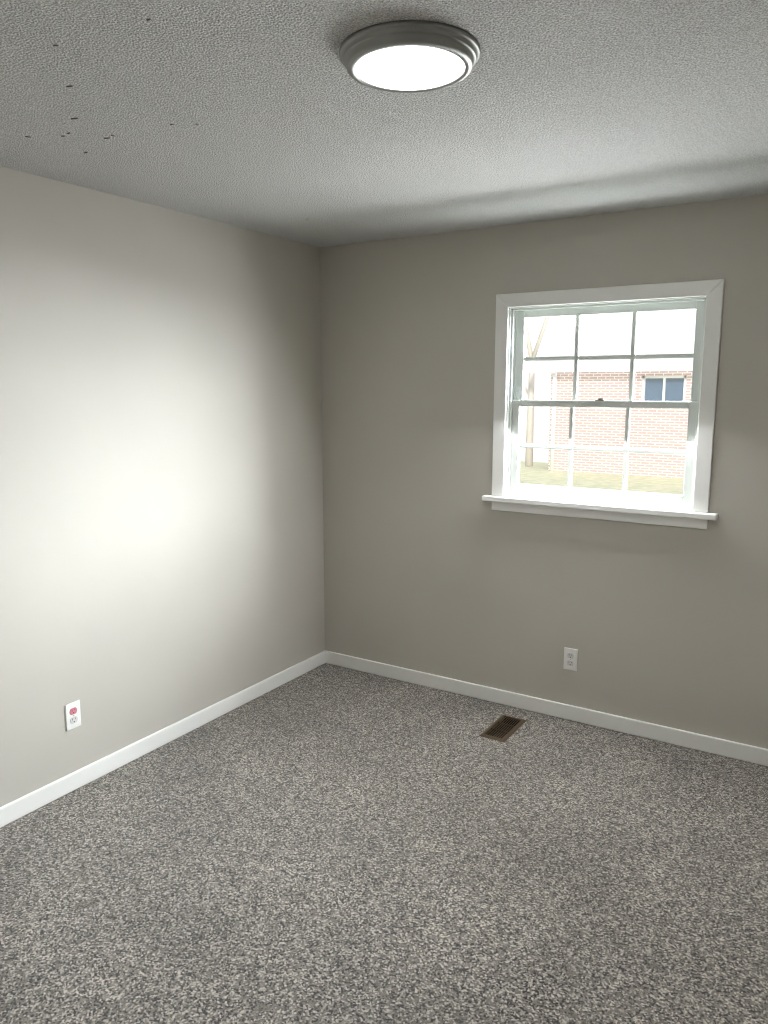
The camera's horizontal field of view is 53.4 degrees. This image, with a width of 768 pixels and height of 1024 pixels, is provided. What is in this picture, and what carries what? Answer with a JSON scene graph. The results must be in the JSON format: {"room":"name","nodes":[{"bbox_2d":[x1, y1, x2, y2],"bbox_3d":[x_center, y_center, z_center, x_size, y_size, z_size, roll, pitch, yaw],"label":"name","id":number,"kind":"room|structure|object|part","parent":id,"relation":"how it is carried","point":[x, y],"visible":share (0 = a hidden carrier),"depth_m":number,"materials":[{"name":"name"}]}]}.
{"room":"empty bedroom","nodes":[
{"label":"empty bedroom","id":0,"kind":"room"},
{"bbox_2d":[0,166,324,806],"bbox_3d":[-1.469,-0.020,2.877,0.140,2.440,4.230,6,11,32],"label":"wall","id":1,"kind":"structure","parent":0,"point":[161,520],"depth_m":3.38,"materials":[{"name":"beige paint"}]},
{"bbox_2d":[65,700,80,730],"bbox_3d":[-1.288,0.844,3.169,0.008,0.114,0.070,6,11,32],"label":"outlet","id":2,"kind":"object","parent":1,"relation":"attached to","point":[68,716],"depth_m":3.16,"materials":[{"name":"white plastic"}]},
{"bbox_3d":[-1.286,0.844,3.168,0.003,0.066,0.034,6,11,32],"label":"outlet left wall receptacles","id":3,"kind":"part","parent":2,"relation":"part of","materials":[{"name":"white plastic"}]},
{"bbox_2d":[0,650,325,827],"bbox_3d":[-1.404,1.152,3.027,0.014,0.078,3.950,6,11,32],"label":"baseboard","id":4,"kind":"structure","parent":1,"relation":"attached to","point":[18,808],"depth_m":3.50,"materials":[{"name":"white wood"}]},
{"bbox_2d":[0,663,767,1023],"bbox_3d":[0.031,1.434,2.162,3.680,0.200,4.230,6,11,32],"label":"floor","id":5,"kind":"structure","parent":0,"point":[324,843],"depth_m":2.63,"materials":[{"name":"grey carpet"}]},
{"bbox_2d":[479,715,526,741],"bbox_3d":[0.591,1.150,3.793,0.132,0.176,0.285,6,11,32],"label":"floor vent","id":6,"kind":"object","parent":5,"relation":"in","point":[503,728],"visible":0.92,"depth_m":3.80,"materials":[{"name":"brown metal"}]},
{"bbox_2d":[0,0,767,246],"bbox_3d":[0.031,-1.146,1.741,3.680,0.150,4.230,6,11,32],"label":"ceiling","id":7,"kind":"structure","parent":0,"point":[543,110],"depth_m":2.19,"materials":[{"name":"white paint"}]},
{"bbox_2d":[25,18,307,219],"bbox_3d":[-0.443,-1.208,2.591,0.943,0.004,1.776,6,11,32],"label":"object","id":8,"kind":"structure","parent":7,"relation":"attached to","point":[148,19],"depth_m":2.28,"materials":[{"name":"grey"}]},
{"bbox_2d":[339,20,480,92],"bbox_3d":[0.060,-1.058,1.803,0.332,0.044,0.332,6,11,32],"label":"ceiling light fixture","id":9,"kind":"object","parent":7,"relation":"attached to","point":[408,56],"visible":1,"depth_m":1.73,"materials":[{"name":"silver metal"}]},
{"bbox_2d":[320,194,767,748],"bbox_3d":[1.117,-0.147,3.660,3.400,2.440,0.140,6,11,32],"label":"wall","id":10,"kind":"structure","parent":0,"point":[434,564],"depth_m":3.86,"materials":[{"name":"beige paint"}]},
{"bbox_2d":[326,651,767,765],"bbox_3d":[1.076,1.029,3.786,3.372,0.078,0.014,6,11,32],"label":"baseboard","id":11,"kind":"structure","parent":10,"relation":"attached to","point":[721,747],"depth_m":3.88,"materials":[{"name":"white wood"}]},
{"bbox_2d":[563,647,577,670],"bbox_3d":[0.935,0.738,3.831,0.070,0.114,0.008,6,11,32],"label":"outlet","id":12,"kind":"object","parent":10,"relation":"attached to","point":[574,659],"depth_m":3.83,"materials":[{"name":"white plastic"}]},
{"bbox_3d":[0.934,0.739,3.829,0.034,0.066,0.003,6,11,32],"label":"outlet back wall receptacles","id":13,"kind":"part","parent":12,"relation":"part of","materials":[{"name":"white plastic"}]},
{"bbox_2d":[482,279,723,528],"bbox_3d":[1.033,-0.507,3.642,1.119,1.074,0.220,6,11,32],"label":"window","id":14,"kind":"structure","parent":10,"relation":"in","point":[689,508],"depth_m":3.58,"materials":[{"name":"white wood"}]},
{"bbox_3d":[1.026,-0.288,3.666,0.883,0.486,0.032,6,11,32],"label":"sash","id":15,"kind":"part","parent":14,"relation":"part of","materials":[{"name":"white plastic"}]},
{"bbox_3d":[1.036,-0.521,3.644,0.803,0.828,0.037,6,11,32],"label":"glass","id":16,"kind":"part","parent":14,"relation":"part of","materials":[{"name":"clear glass"}]},
{"label":"outside","id":17,"kind":"structure","parent":0,"visible":0},
{"bbox_2d":[520,316,559,461],"bbox_3d":[-20.204,-8.005,31.493,56.750,9.018,0.200,6,11,32],"label":"sky","id":18,"kind":"structure","parent":17,"point":[541,433],"depth_m":17.19,"materials":[{"name":"white"}]},
{"bbox_2d":[519,461,683,494],"bbox_3d":[7.136,-3.735,35.136,100.000,0.580,59.840,6,11,32],"label":"lawn","id":19,"kind":"structure","parent":17,"point":[539,472],"depth_m":14.01,"materials":[{"name":"green plant"}]},
{"bbox_2d":[525,317,548,465],"bbox_3d":[3.115,-3.776,16.126,2.616,5.618,0.355,6,11,32],"label":"tree","id":20,"kind":"object","parent":19,"relation":"on","point":[529,391],"depth_m":16.22,"materials":[{"name":"beige plant"}]},
{"bbox_2d":[548,371,691,477],"bbox_3d":[8.407,-1.343,12.533,11.750,1.978,0.250,6,11,32],"label":"brick wall","id":21,"kind":"structure","parent":19,"relation":"on","point":[613,428],"depth_m":14.80,"materials":[{"name":"brick"}]},
{"bbox_2d":[548,372,556,470],"bbox_3d":[3.345,-1.826,15.291,0.084,2.038,0.345,6,11,32],"label":"downspout","id":22,"kind":"object","parent":21,"relation":"attached to","point":[553,416],"depth_m":15.37,"materials":[{"name":"white paint"}]},
{"bbox_2d":[527,310,695,372],"bbox_3d":[9.408,-3.568,14.123,12.100,1.900,5.420,6,11,32],"label":"building roof","id":23,"kind":"structure","parent":21,"relation":"on","point":[653,327],"depth_m":15.43,"materials":[{"name":"white"}]},
{"bbox_2d":[641,375,686,400],"bbox_3d":[5.233,-2.250,14.305,0.860,0.600,0.150,6,11,32],"label":"building window","id":24,"kind":"structure","parent":21,"relation":"in","point":[667,383],"depth_m":14.32,"materials":[{"name":"glass"}]}
]}

